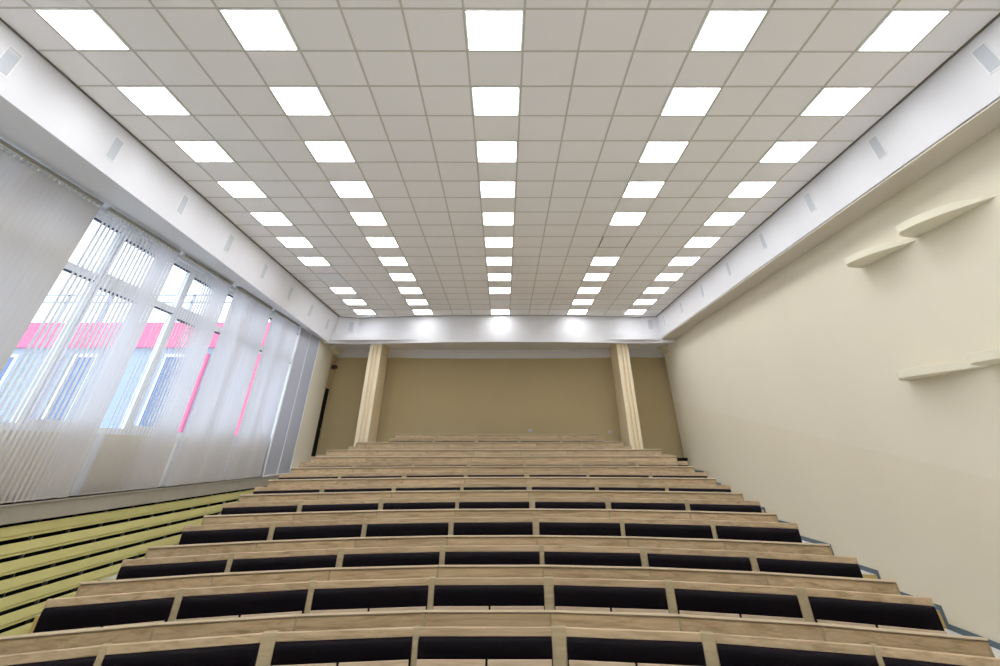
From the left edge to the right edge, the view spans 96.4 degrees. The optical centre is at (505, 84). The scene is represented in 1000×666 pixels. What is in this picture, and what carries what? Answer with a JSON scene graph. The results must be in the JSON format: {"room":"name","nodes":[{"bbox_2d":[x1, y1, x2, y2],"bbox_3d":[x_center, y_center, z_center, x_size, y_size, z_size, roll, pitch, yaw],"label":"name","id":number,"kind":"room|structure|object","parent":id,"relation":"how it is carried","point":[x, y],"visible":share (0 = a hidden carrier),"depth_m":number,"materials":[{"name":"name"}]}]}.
{"room":"lecture hall","nodes":[
{"label":"lecture hall","id":0,"kind":"room"},
{"bbox_2d":[0,146,336,502],"bbox_3d":[-5.855,4.469,6.459,0.450,6.100,21.700,0,-39,0],"label":"wall","id":1,"kind":"structure","parent":0,"point":[322,377],"depth_m":6.75,"materials":[{"name":"beige paint"}]},
{"bbox_2d":[0,44,23,77],"bbox_3d":[-5.026,-0.237,4.516,0.038,0.308,0.178,1,-39,-1],"label":"air vent","id":2,"kind":"object","parent":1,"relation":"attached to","point":[8,62],"visible":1,"depth_m":4.52,"materials":[{"name":"white"}]},
{"bbox_2d":[0,139,103,372],"bbox_3d":[-5.620,2.288,4.543,0.044,3.139,1.913,0,-39,0],"label":"vertical blind","id":3,"kind":"object","parent":1,"relation":"attached to","point":[43,222],"visible":1,"depth_m":5.28,"materials":[{"name":"white fabric"}]},
{"bbox_2d":[0,213,162,432],"bbox_3d":[-5.881,3.273,6.231,0.095,2.456,1.930,0,-39,0],"label":"window","id":4,"kind":"structure","parent":1,"relation":"in","point":[70,266],"depth_m":6.14,"materials":[{"name":"white"}]},
{"bbox_2d":[0,207,180,503],"bbox_3d":[-5.628,3.536,6.062,0.044,3.140,1.841,0,-39,0],"label":"vertical blind","id":5,"kind":"object","parent":1,"relation":"attached to","point":[107,380],"visible":1,"depth_m":5.96,"materials":[{"name":"white fabric"}]},
{"bbox_2d":[104,135,124,162],"bbox_3d":[-5.076,0.836,5.808,0.023,0.308,0.178,1,-39,-1],"label":"air vent","id":6,"kind":"object","parent":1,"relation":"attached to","point":[117,143],"visible":1,"depth_m":5.80,"materials":[{"name":"white metal"}]},
{"bbox_2d":[106,137,122,160],"bbox_3d":[-5.076,0.836,5.808,0.008,0.280,0.150,-1,-39,-3],"label":"grille","id":7,"kind":"object","parent":6,"relation":"attached to","point":[116,145],"depth_m":5.80,"materials":[{"name":"grey metal"}]},
{"bbox_2d":[0,475,278,524],"bbox_3d":[-5.678,4.422,4.526,0.250,0.170,18.450,0,-39,0],"label":"window sill","id":8,"kind":"structure","parent":1,"relation":"attached to","point":[23,511],"depth_m":6.33,"materials":[{"name":"grey stone"}]},
{"bbox_2d":[88,255,219,435],"bbox_3d":[-5.888,4.516,7.746,0.095,2.456,1.990,0,-39,0],"label":"window","id":9,"kind":"structure","parent":1,"relation":"in","point":[158,305],"depth_m":7.59,"materials":[{"name":"white"}]},
{"bbox_2d":[77,253,232,495],"bbox_3d":[-5.635,4.760,7.555,0.051,3.139,1.841,0,-39,0],"label":"vertical blind","id":10,"kind":"object","parent":1,"relation":"attached to","point":[158,460],"visible":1,"depth_m":7.59,"materials":[{"name":"white fabric"}]},
{"bbox_2d":[0,21,338,342],"bbox_3d":[-5.308,1.779,6.890,1.042,0.787,18.950,0,-39,0],"label":"soffit","id":11,"kind":"structure","parent":1,"relation":"attached to","point":[44,116],"depth_m":6.06,"materials":[{"name":"white paint"}]},
{"bbox_2d":[69,434,269,495],"bbox_3d":[-5.749,3.981,4.642,0.052,0.650,15.810,0,-39,0],"label":"trim","id":12,"kind":"structure","parent":1,"relation":"attached to","point":[80,478],"depth_m":6.31,"materials":[{"name":"white"}]},
{"bbox_2d":[175,193,189,215],"bbox_3d":[-5.126,1.910,7.101,0.010,0.308,0.178,1,-39,-1],"label":"air vent","id":13,"kind":"object","parent":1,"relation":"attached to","point":[185,199],"visible":1,"depth_m":7.09,"materials":[{"name":"white"}]},
{"bbox_2d":[177,195,188,213],"bbox_3d":[-5.126,1.910,7.101,0.008,0.280,0.150,1,-39,-1],"label":"grille","id":14,"kind":"object","parent":13,"relation":"attached to","point":[184,200],"depth_m":7.10,"materials":[{"name":"grey metal"}]},
{"bbox_2d":[165,286,272,486],"bbox_3d":[-5.643,6.057,9.136,0.044,3.139,1.873,0,-39,0],"label":"vertical blind","id":15,"kind":"object","parent":1,"relation":"attached to","point":[204,448],"visible":1,"depth_m":8.93,"materials":[{"name":"white fabric"}]},
{"bbox_2d":[224,310,299,479],"bbox_3d":[-5.650,7.285,10.632,0.045,3.140,1.723,0,-39,0],"label":"vertical blind","id":16,"kind":"object","parent":1,"relation":"attached to","point":[247,458],"visible":1,"depth_m":10.47,"materials":[{"name":"white fabric"}]},
{"bbox_2d":[261,326,320,476],"bbox_3d":[-5.657,8.443,12.031,0.040,3.156,1.709,0,-39,0],"label":"vertical blind","id":17,"kind":"object","parent":1,"relation":"attached to","point":[282,446],"visible":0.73,"depth_m":11.87,"materials":[{"name":"fabric"}]},
{"bbox_2d":[311,388,328,456],"bbox_3d":[-5.708,10.607,13.511,0.115,2.355,0.440,0,-39,0],"label":"door","id":18,"kind":"structure","parent":1,"relation":"in","point":[322,411],"depth_m":13.72,"materials":[{"name":"black"}]},
{"bbox_2d":[323,316,675,344],"bbox_3d":[-0.214,7.762,14.188,11.302,0.796,0.505,0,-39,0],"label":"soffit","id":19,"kind":"structure","parent":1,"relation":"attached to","point":[433,329],"depth_m":14.07,"materials":[{"name":"white paint"}]},
{"bbox_2d":[354,344,388,445],"bbox_3d":[-4.069,9.831,13.464,0.370,3.490,1.080,0,-39,0],"label":"pillar","id":20,"kind":"structure","parent":0,"point":[371,400],"depth_m":13.46,"materials":[{"name":"paint"}]},
{"bbox_2d":[0,0,999,317],"bbox_3d":[-0.155,1.587,7.299,10.650,0.126,19.300,0,-39,0],"label":"ceiling","id":21,"kind":"structure","parent":0,"point":[395,79],"depth_m":5.83,"materials":[{"name":"tile"}]},
{"bbox_2d":[34,9,130,49],"bbox_3d":[-4.311,-0.552,4.580,0.572,0.007,0.572,0,-39,0],"label":"recessed light","id":22,"kind":"object","parent":21,"relation":"in","point":[84,29],"visible":1,"depth_m":4.56,"materials":[{"name":"white plastic"}]},
{"bbox_2d":[117,87,190,114],"bbox_3d":[-4.315,0.209,5.508,0.572,0.007,0.572,0,-39,0],"label":"recessed light","id":23,"kind":"object","parent":21,"relation":"in","point":[150,100],"visible":1,"depth_m":5.49,"materials":[{"name":"white plastic"}]},
{"bbox_2d":[174,141,233,161],"bbox_3d":[-4.320,0.970,6.435,0.572,0.007,0.572,0,-39,0],"label":"recessed light","id":24,"kind":"object","parent":21,"relation":"in","point":[199,151],"visible":1,"depth_m":6.42,"materials":[{"name":"white plastic"}]},
{"bbox_2d":[217,181,266,196],"bbox_3d":[-4.324,1.731,7.363,0.572,0.007,0.572,0,-39,0],"label":"recessed light","id":25,"kind":"object","parent":21,"relation":"in","point":[234,188],"visible":1,"depth_m":7.33,"materials":[{"name":"white plastic"}]},
{"bbox_2d":[219,9,297,50],"bbox_3d":[-2.511,-0.550,4.587,0.572,0.007,0.572,0,-39,0],"label":"recessed light","id":26,"kind":"object","parent":21,"relation":"in","point":[255,29],"visible":1,"depth_m":4.57,"materials":[{"name":"white plastic"}]},
{"bbox_2d":[250,212,292,224],"bbox_3d":[-4.329,2.492,8.291,0.572,0.007,0.572,0,-39,0],"label":"recessed light","id":27,"kind":"object","parent":21,"relation":"in","point":[265,218],"visible":1,"depth_m":8.27,"materials":[{"name":"white plastic"}]},
{"bbox_2d":[276,237,312,246],"bbox_3d":[-4.333,3.253,9.218,0.572,0.007,0.572,0,-39,0],"label":"recessed light","id":28,"kind":"object","parent":21,"relation":"in","point":[287,241],"visible":1,"depth_m":9.18,"materials":[{"name":"white plastic"}]},
{"bbox_2d":[269,87,330,114],"bbox_3d":[-2.515,0.211,5.514,0.572,0.007,0.572,0,-39,0],"label":"recessed light","id":29,"kind":"object","parent":21,"relation":"in","point":[293,100],"visible":1,"depth_m":5.49,"materials":[{"name":"white plastic"}]},
{"bbox_2d":[297,257,330,265],"bbox_3d":[-4.338,4.014,10.146,0.572,0.007,0.572,0,-39,0],"label":"recessed light","id":30,"kind":"object","parent":21,"relation":"in","point":[308,261],"visible":1,"depth_m":10.14,"materials":[{"name":"white plastic"}]},
{"bbox_2d":[304,141,354,161],"bbox_3d":[-2.520,0.972,6.442,0.572,0.007,0.572,0,-39,0],"label":"recessed light","id":31,"kind":"object","parent":21,"relation":"in","point":[322,151],"visible":1,"depth_m":6.43,"materials":[{"name":"white plastic"}]},
{"bbox_2d":[315,274,344,280],"bbox_3d":[-4.342,4.776,11.074,0.572,0.007,0.572,0,-39,0],"label":"recessed light","id":32,"kind":"object","parent":21,"relation":"in","point":[324,277],"visible":1,"depth_m":11.08,"materials":[{"name":"white plastic"}]},
{"bbox_2d":[330,288,356,293],"bbox_3d":[-4.347,5.537,12.002,0.572,0.007,0.572,0,-39,0],"label":"recessed light","id":33,"kind":"object","parent":21,"relation":"in","point":[335,290],"visible":1,"depth_m":11.98,"materials":[{"name":"white plastic"}]},
{"bbox_2d":[330,181,372,196],"bbox_3d":[-2.524,1.733,7.370,0.572,0.007,0.572,0,-39,0],"label":"recessed light","id":34,"kind":"object","parent":21,"relation":"in","point":[343,188],"visible":1,"depth_m":7.33,"materials":[{"name":"white plastic"}]},
{"bbox_2d":[350,212,387,224],"bbox_3d":[-2.529,2.494,8.298,0.572,0.007,0.572,0,-39,0],"label":"recessed light","id":35,"kind":"object","parent":21,"relation":"in","point":[361,218],"visible":1,"depth_m":8.28,"materials":[{"name":"white plastic"}]},
{"bbox_2d":[366,237,398,246],"bbox_3d":[-2.533,3.256,9.225,0.572,0.007,0.572,0,-39,0],"label":"recessed light","id":36,"kind":"object","parent":21,"relation":"in","point":[373,241],"visible":1,"depth_m":9.18,"materials":[{"name":"white plastic"}]},
{"bbox_2d":[378,257,407,265],"bbox_3d":[-2.538,4.017,10.153,0.572,0.007,0.572,0,-39,0],"label":"recessed light","id":37,"kind":"object","parent":21,"relation":"in","point":[386,261],"visible":1,"depth_m":10.15,"materials":[{"name":"white plastic"}]},
{"bbox_2d":[389,274,415,280],"bbox_3d":[-2.542,4.778,11.081,0.572,0.007,0.572,0,-39,0],"label":"recessed light","id":38,"kind":"object","parent":21,"relation":"in","point":[396,277],"visible":1,"depth_m":11.09,"materials":[{"name":"white plastic"}]},
{"bbox_2d":[398,288,422,293],"bbox_3d":[-2.547,5.539,12.009,0.572,0.007,0.572,0,-39,0],"label":"recessed light","id":39,"kind":"object","parent":21,"relation":"in","point":[402,290],"visible":1,"depth_m":11.99,"materials":[{"name":"white plastic"}]},
{"bbox_2d":[465,10,522,50],"bbox_3d":[-0.111,-0.547,4.596,0.572,0.007,0.572,0,-39,0],"label":"recessed light","id":40,"kind":"object","parent":21,"relation":"in","point":[487,30],"visible":1,"depth_m":4.57,"materials":[{"name":"white plastic"}]},
{"bbox_2d":[472,87,519,115],"bbox_3d":[-0.115,0.214,5.524,0.572,0.007,0.572,0,-39,0],"label":"recessed light","id":41,"kind":"object","parent":21,"relation":"in","point":[487,101],"visible":1,"depth_m":5.51,"materials":[{"name":"white plastic"}]},
{"bbox_2d":[476,141,516,161],"bbox_3d":[-0.120,0.975,6.452,0.572,0.007,0.572,0,-39,0],"label":"recessed light","id":42,"kind":"object","parent":21,"relation":"in","point":[487,151],"visible":1,"depth_m":6.43,"materials":[{"name":"white plastic"}]},
{"bbox_2d":[480,181,514,196],"bbox_3d":[-0.124,1.736,7.379,0.572,0.007,0.572,0,-39,0],"label":"recessed light","id":43,"kind":"object","parent":21,"relation":"in","point":[487,188],"visible":1,"depth_m":7.34,"materials":[{"name":"white plastic"}]},
{"bbox_2d":[482,212,513,224],"bbox_3d":[-0.129,2.497,8.307,0.572,0.007,0.572,0,-39,0],"label":"recessed light","id":44,"kind":"object","parent":21,"relation":"in","point":[489,218],"visible":1,"depth_m":8.29,"materials":[{"name":"white plastic"}]},
{"bbox_2d":[485,237,512,246],"bbox_3d":[-0.133,3.259,9.235,0.572,0.007,0.572,0,-39,0],"label":"recessed light","id":45,"kind":"object","parent":21,"relation":"in","point":[489,241],"visible":1,"depth_m":9.20,"materials":[{"name":"white plastic"}]},
{"bbox_2d":[486,257,511,265],"bbox_3d":[-0.138,4.020,10.162,0.572,0.007,0.572,0,-39,0],"label":"recessed light","id":46,"kind":"object","parent":21,"relation":"in","point":[491,261],"visible":1,"depth_m":10.16,"materials":[{"name":"white plastic"}]},
{"bbox_2d":[488,274,510,280],"bbox_3d":[-0.142,4.781,11.090,0.572,0.007,0.572,0,-39,0],"label":"recessed light","id":47,"kind":"object","parent":21,"relation":"in","point":[491,277],"visible":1,"depth_m":11.10,"materials":[{"name":"white plastic"}]},
{"bbox_2d":[0,13,999,318],"bbox_3d":[-0.186,1.553,7.165,10.233,0.022,19.050,0,-39,0],"label":"trim","id":48,"kind":"structure","parent":21,"relation":"attached to","point":[998,15],"depth_m":6.48,"materials":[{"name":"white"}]},
{"bbox_2d":[489,287,510,293],"bbox_3d":[-0.147,5.542,12.018,0.572,0.007,0.572,0,-39,0],"label":"recessed light","id":49,"kind":"object","parent":21,"relation":"in","point":[494,290],"visible":1,"depth_m":12.00,"materials":[{"name":"white plastic"}]},
{"bbox_2d":[577,287,600,293],"bbox_3d":[2.253,5.545,12.027,0.572,0.007,0.572,0,-39,0],"label":"recessed light","id":50,"kind":"object","parent":21,"relation":"in","point":[582,290],"visible":1,"depth_m":12.01,"materials":[{"name":"white plastic"}]},
{"bbox_2d":[583,273,609,280],"bbox_3d":[2.258,4.784,11.099,0.572,0.007,0.572,0,-39,0],"label":"recessed light","id":51,"kind":"object","parent":21,"relation":"in","point":[589,276],"visible":1,"depth_m":11.05,"materials":[{"name":"white plastic"}]},
{"bbox_2d":[591,257,619,264],"bbox_3d":[2.262,4.023,10.172,0.572,0.007,0.572,0,-39,0],"label":"recessed light","id":52,"kind":"object","parent":21,"relation":"in","point":[596,260],"visible":1,"depth_m":10.12,"materials":[{"name":"white plastic"}]},
{"bbox_2d":[598,237,631,246],"bbox_3d":[2.267,3.262,9.244,0.600,0.004,0.600,0,-39,0],"label":"tile","id":53,"kind":"structure","parent":21,"relation":"attached to","point":[606,241],"depth_m":9.21,"materials":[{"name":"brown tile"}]},
{"bbox_2d":[609,212,645,224],"bbox_3d":[2.271,2.500,8.316,0.572,0.007,0.572,0,-39,0],"label":"recessed light","id":54,"kind":"object","parent":21,"relation":"in","point":[619,218],"visible":1,"depth_m":8.29,"materials":[{"name":"white plastic"}]},
{"bbox_2d":[622,181,664,197],"bbox_3d":[2.276,1.739,7.388,0.572,0.007,0.572,0,-39,0],"label":"recessed light","id":55,"kind":"object","parent":21,"relation":"in","point":[635,189],"visible":1,"depth_m":7.37,"materials":[{"name":"white plastic"}]},
{"bbox_2d":[643,287,668,293],"bbox_3d":[4.053,5.547,12.034,0.572,0.007,0.572,0,-39,0],"label":"recessed light","id":56,"kind":"object","parent":21,"relation":"in","point":[650,290],"visible":1,"depth_m":12.02,"materials":[{"name":"white plastic"}]},
{"bbox_2d":[639,141,688,161],"bbox_3d":[2.280,0.978,6.461,0.572,0.007,0.572,0,-39,0],"label":"recessed light","id":57,"kind":"object","parent":21,"relation":"in","point":[654,151],"visible":1,"depth_m":6.44,"materials":[{"name":"white plastic"}]},
{"bbox_2d":[654,273,683,280],"bbox_3d":[4.058,4.786,11.106,0.572,0.007,0.572,0,-39,0],"label":"recessed light","id":58,"kind":"object","parent":21,"relation":"in","point":[662,276],"visible":1,"depth_m":11.06,"materials":[{"name":"white plastic"}]},
{"bbox_2d":[656,274,681,279],"bbox_3d":[4.058,4.786,11.107,0.548,0.006,0.548,0,-39,0],"label":"diffuser","id":59,"kind":"object","parent":58,"relation":"attached to","point":[661,276],"depth_m":11.06,"materials":[{"name":"white plastic"}]},
{"bbox_2d":[668,257,699,264],"bbox_3d":[4.062,4.025,10.179,0.572,0.007,0.572,0,-39,0],"label":"recessed light","id":60,"kind":"object","parent":21,"relation":"in","point":[676,260],"visible":1,"depth_m":10.13,"materials":[{"name":"white plastic"}]},
{"bbox_2d":[660,87,721,115],"bbox_3d":[2.285,0.217,5.533,0.572,0.007,0.572,0,-39,0],"label":"recessed light","id":61,"kind":"object","parent":21,"relation":"in","point":[682,101],"visible":1,"depth_m":5.52,"materials":[{"name":"white plastic"}]},
{"bbox_2d":[684,237,720,246],"bbox_3d":[4.067,3.264,9.251,0.572,0.007,0.572,0,-39,0],"label":"recessed light","id":62,"kind":"object","parent":21,"relation":"in","point":[694,241],"visible":1,"depth_m":9.21,"materials":[{"name":"white plastic"}]},
{"bbox_2d":[703,212,745,224],"bbox_3d":[4.071,2.503,8.323,0.572,0.007,0.572,0,-39,0],"label":"recessed light","id":63,"kind":"object","parent":21,"relation":"in","point":[717,218],"visible":1,"depth_m":8.30,"materials":[{"name":"white plastic"}]},
{"bbox_2d":[691,10,767,50],"bbox_3d":[2.289,-0.544,4.605,0.572,0.007,0.572,0,-39,0],"label":"recessed light","id":64,"kind":"object","parent":21,"relation":"in","point":[721,30],"visible":1,"depth_m":4.58,"materials":[{"name":"white plastic"}]},
{"bbox_2d":[728,182,776,197],"bbox_3d":[4.076,1.742,7.395,0.572,0.007,0.572,0,-39,0],"label":"recessed light","id":65,"kind":"object","parent":21,"relation":"in","point":[744,189],"visible":1,"depth_m":7.38,"materials":[{"name":"white plastic"}]},
{"bbox_2d":[759,141,817,161],"bbox_3d":[4.080,0.980,6.468,0.572,0.007,0.572,0,-39,0],"label":"recessed light","id":66,"kind":"object","parent":21,"relation":"in","point":[781,151],"visible":1,"depth_m":6.45,"materials":[{"name":"white plastic"}]},
{"bbox_2d":[800,87,871,115],"bbox_3d":[4.085,0.219,5.540,0.572,0.007,0.572,0,-39,0],"label":"recessed light","id":67,"kind":"object","parent":21,"relation":"in","point":[831,101],"visible":1,"depth_m":5.52,"materials":[{"name":"white plastic"}]},
{"bbox_2d":[857,11,950,50],"bbox_3d":[4.089,-0.542,4.612,0.572,0.007,0.572,0,-39,0],"label":"recessed light","id":68,"kind":"object","parent":21,"relation":"in","point":[900,30],"visible":1,"depth_m":4.59,"materials":[{"name":"white plastic"}]},
{"bbox_2d":[317,358,683,457],"bbox_3d":[-0.169,11.241,14.254,12.000,5.300,1.300,0,-39,0],"label":"wall","id":69,"kind":"structure","parent":0,"point":[421,395],"depth_m":14.44,"materials":[{"name":"beige paint"}]},
{"bbox_2d":[329,344,668,358],"bbox_3d":[-0.169,8.924,14.913,12.000,0.260,1.180,0,-39,0],"label":"trim","id":70,"kind":"structure","parent":69,"relation":"attached to","point":[336,350],"depth_m":15.21,"materials":[{"name":"white paint"}]},
{"bbox_2d":[329,333,674,349],"bbox_3d":[-0.169,8.829,15.120,12.000,0.170,3.020,0,-39,0],"label":"trim","id":71,"kind":"structure","parent":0,"point":[606,336],"depth_m":14.54,"materials":[{"name":"white paint"}]},
{"bbox_2d":[28,477,999,657],"bbox_3d":[-0.127,6.102,5.018,12.000,2.130,21.900,0,-39,0],"label":"floor","id":72,"kind":"structure","parent":0,"point":[865,574],"depth_m":5.41,"materials":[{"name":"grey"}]},
{"bbox_2d":[0,486,266,636],"bbox_3d":[-5.691,5.125,3.916,0.150,1.660,18.400,0,-39,0],"label":"stairs","id":73,"kind":"structure","parent":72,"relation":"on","point":[41,560],"depth_m":5.89,"materials":[{"name":"yellow"}]},
{"bbox_2d":[75,565,900,609],"bbox_3d":[-0.176,5.836,4.866,8.706,0.754,1.184,0,-39,0],"label":"desk","id":74,"kind":"object","parent":72,"relation":"on","point":[881,586],"visible":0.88,"depth_m":5.10,"materials":[{"name":"beige wood"}]},
{"bbox_2d":[31,576,946,633],"bbox_3d":[-0.159,5.717,4.537,8.894,0.806,1.245,0,-39,0],"label":"row of desks","id":75,"kind":"object","parent":72,"relation":"on","point":[864,609],"visible":0.48,"depth_m":4.86,"materials":[{"name":"laminate"}]},
{"bbox_2d":[145,535,832,571],"bbox_3d":[-0.182,6.380,5.754,8.665,0.756,1.182,0,-39,0],"label":"desk","id":76,"kind":"object","parent":72,"relation":"on","point":[452,540],"visible":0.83,"depth_m":6.01,"materials":[{"name":"beige wood"}]},
{"bbox_2d":[116,545,862,579],"bbox_3d":[-0.166,6.262,5.427,8.850,0.808,1.221,0,-39,0],"label":"row of desks","id":77,"kind":"object","parent":72,"relation":"on","point":[807,564],"visible":0.43,"depth_m":5.79,"materials":[{"name":"laminate"}]},
{"bbox_2d":[178,517,801,544],"bbox_3d":[-0.170,6.782,6.327,8.692,0.858,1.211,0,-39,0],"label":"row of desks","id":78,"kind":"object","parent":72,"relation":"on","point":[572,526],"visible":0.37,"depth_m":6.72,"materials":[{"name":"laminate"}]},
{"bbox_2d":[201,509,778,537],"bbox_3d":[-0.188,6.904,6.659,8.516,0.807,1.191,0,-39,0],"label":"desk","id":79,"kind":"object","parent":72,"relation":"on","point":[413,513],"visible":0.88,"depth_m":6.93,"materials":[{"name":"beige wood"}]},
{"bbox_2d":[355,442,624,445],"bbox_3d":[-0.370,10.229,12.101,7.351,0.860,0.918,2,-39,-3],"label":"desk","id":80,"kind":"object","parent":72,"relation":"on","point":[357,443],"visible":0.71,"depth_m":12.38,"materials":[{"name":"beige wood"}]},
{"bbox_2d":[348,446,631,450],"bbox_3d":[-0.359,10.109,11.771,7.540,0.912,0.941,2,-39,-3],"label":"desk","id":81,"kind":"object","parent":72,"relation":"on","point":[349,447],"visible":0.17,"depth_m":12.19,"materials":[{"name":"laminate"}]},
{"bbox_2d":[238,490,743,511],"bbox_3d":[-0.200,7.453,7.572,8.510,0.832,1.126,1,-39,-1],"label":"desk","id":82,"kind":"object","parent":72,"relation":"on","point":[444,493],"visible":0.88,"depth_m":7.85,"materials":[{"name":"beige wood"}]},
{"bbox_2d":[221,497,761,514],"bbox_3d":[-0.174,7.307,7.212,8.683,0.884,1.251,0,-39,0],"label":"row of desks","id":83,"kind":"object","parent":72,"relation":"on","point":[487,502],"visible":0.37,"depth_m":7.64,"materials":[{"name":"laminate"}]},
{"bbox_2d":[253,483,730,493],"bbox_3d":[-0.188,7.875,8.130,8.665,0.887,1.152,1,-39,-1],"label":"row of desks","id":84,"kind":"object","parent":72,"relation":"on","point":[457,486],"visible":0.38,"depth_m":8.56,"materials":[{"name":"laminate"}]},
{"bbox_2d":[267,477,716,490],"bbox_3d":[-0.208,7.997,8.462,8.486,0.835,1.121,1,-39,-2],"label":"desk","id":85,"kind":"object","parent":72,"relation":"on","point":[409,480],"visible":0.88,"depth_m":8.74,"materials":[{"name":"beige wood"}]},
{"bbox_2d":[289,466,694,477],"bbox_3d":[-0.217,8.539,9.351,8.472,0.840,1.117,1,-39,-2],"label":"desk","id":86,"kind":"object","parent":72,"relation":"on","point":[300,470],"visible":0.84,"depth_m":9.64,"materials":[{"name":"beige wood"}]},
{"bbox_2d":[278,471,707,479],"bbox_3d":[-0.195,8.417,9.019,8.650,0.892,1.148,1,-39,-2],"label":"desk","id":87,"kind":"object","parent":72,"relation":"on","point":[525,473],"visible":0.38,"depth_m":9.46,"materials":[{"name":"laminate"}]},
{"bbox_2d":[308,456,677,466],"bbox_3d":[-0.225,9.075,10.246,8.458,0.860,1.113,2,-39,-2],"label":"desk","id":88,"kind":"object","parent":72,"relation":"on","point":[338,458],"visible":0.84,"depth_m":10.53,"materials":[{"name":"beige wood"}]},
{"bbox_2d":[299,461,687,467],"bbox_3d":[-0.202,8.953,9.913,8.636,0.912,1.142,2,-39,-2],"label":"desk","id":89,"kind":"object","parent":72,"relation":"on","point":[412,463],"visible":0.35,"depth_m":10.39,"materials":[{"name":"laminate"}]},
{"bbox_2d":[324,449,662,454],"bbox_3d":[-0.233,9.629,11.129,8.428,0.840,1.106,2,-39,-3],"label":"desk","id":90,"kind":"object","parent":72,"relation":"on","point":[473,451],"visible":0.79,"depth_m":11.44,"materials":[{"name":"beige wood"}]},
{"bbox_2d":[317,454,671,456],"bbox_3d":[-0.209,9.507,10.796,8.606,0.892,1.135,2,-39,-3],"label":"desk","id":91,"kind":"object","parent":72,"relation":"on","point":[572,455],"visible":0.15,"depth_m":11.29,"materials":[{"name":"laminate"}]},
{"bbox_2d":[393,434,597,437],"bbox_3d":[-0.241,10.793,13.099,6.093,0.868,0.702,3,-39,-3],"label":"desk","id":92,"kind":"object","parent":72,"relation":"on","point":[395,435],"visible":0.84,"depth_m":13.34,"materials":[{"name":"beige wood"}]},
{"bbox_2d":[388,437,603,441],"bbox_3d":[-0.227,10.697,12.759,6.259,0.970,0.712,3,-39,-3],"label":"desk","id":93,"kind":"object","parent":72,"relation":"on","point":[602,438],"visible":0.3,"depth_m":13.18,"materials":[{"name":"laminate"}]},
{"bbox_2d":[0,610,999,665],"bbox_3d":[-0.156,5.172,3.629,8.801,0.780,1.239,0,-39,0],"label":"row of desks","id":94,"kind":"object","parent":72,"relation":"on","point":[436,645],"visible":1,"depth_m":4.08,"materials":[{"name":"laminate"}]},
{"bbox_2d":[610,344,642,448],"bbox_3d":[3.688,9.841,13.494,0.355,3.490,1.080,0,-39,0],"label":"pillar","id":95,"kind":"structure","parent":0,"point":[629,422],"depth_m":13.43,"materials":[{"name":"paint"}]},
{"bbox_2d":[664,127,999,642],"bbox_3d":[5.523,4.349,5.630,0.400,5.200,20.180,0,-39,0],"label":"wall","id":96,"kind":"structure","parent":0,"point":[790,395],"depth_m":6.34,"materials":[{"name":"beige paint"}]},
{"bbox_2d":[803,191,816,213],"bbox_3d":[4.897,1.898,7.185,0.009,0.308,0.178,0,-39,0],"label":"air vent","id":97,"kind":"object","parent":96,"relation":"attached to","point":[807,197],"visible":1,"depth_m":7.19,"materials":[{"name":"white metal"}]},
{"bbox_2d":[657,16,999,338],"bbox_3d":[5.135,1.759,6.957,0.472,0.701,18.950,0,-39,0],"label":"soffit","id":98,"kind":"structure","parent":96,"relation":"attached to","point":[958,106],"depth_m":6.06,"materials":[{"name":"white paint"}]},
{"bbox_2d":[695,470,999,649],"bbox_3d":[5.307,7.678,7.381,0.014,1.690,13.143,0,-39,0],"label":"baseboard","id":99,"kind":"structure","parent":96,"relation":"attached to","point":[953,628],"depth_m":5.48,"materials":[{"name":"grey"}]},
{"bbox_2d":[867,134,887,160],"bbox_3d":[4.903,0.830,5.888,0.009,0.308,0.178,0,-39,0],"label":"air vent","id":100,"kind":"object","parent":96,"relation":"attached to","point":[874,142],"visible":1,"depth_m":5.88,"materials":[{"name":"white metal"}]},
{"bbox_2d":[844,240,915,267],"bbox_3d":[5.157,2.346,6.250,0.342,0.085,1.118,0,-39,0],"label":"wall shelf","id":101,"kind":"object","parent":96,"relation":"attached to","point":[861,259],"visible":1,"depth_m":6.23,"materials":[{"name":"beige paint"}]},
{"bbox_2d":[895,362,987,379],"bbox_3d":[5.208,3.462,5.426,0.243,0.085,1.298,0,-39,0],"label":"wall shelf","id":102,"kind":"object","parent":96,"relation":"attached to","point":[948,367],"visible":0.92,"depth_m":5.38,"materials":[{"name":"beige paint"}]},
{"bbox_2d":[896,195,995,237],"bbox_3d":[5.161,1.565,5.346,0.342,0.085,1.228,0,-39,0],"label":"wall shelf","id":103,"kind":"object","parent":96,"relation":"attached to","point":[918,225],"visible":1,"depth_m":5.33,"materials":[{"name":"beige paint"}]},
{"bbox_2d":[966,348,999,365],"bbox_3d":[5.164,2.639,4.432,0.342,0.085,1.358,0,-39,0],"label":"wall shelf","id":104,"kind":"object","parent":96,"relation":"attached to","point":[992,356],"visible":1,"depth_m":4.69,"materials":[{"name":"beige paint"}]},
{"bbox_2d":[970,41,999,74],"bbox_3d":[4.910,-0.271,4.553,0.009,0.308,0.178,0,-39,0],"label":"air vent","id":105,"kind":"object","parent":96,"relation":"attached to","point":[985,56],"visible":1,"depth_m":4.55,"materials":[{"name":"white metal"}]},
{"label":"outside","id":106,"kind":"structure","parent":0,"visible":0},
{"bbox_3d":[-33.167,16.820,11.909,53.800,0.200,80.000,0,-39,0],"label":"ground","id":107,"kind":"structure","parent":106,"visible":0},
{"bbox_2d":[0,294,296,435],"bbox_3d":[-26.398,16.335,20.062,37.600,10.870,8.260,0,-39,0],"label":"building","id":108,"kind":"structure","parent":107,"relation":"on","point":[5,374],"depth_m":18.60,"materials":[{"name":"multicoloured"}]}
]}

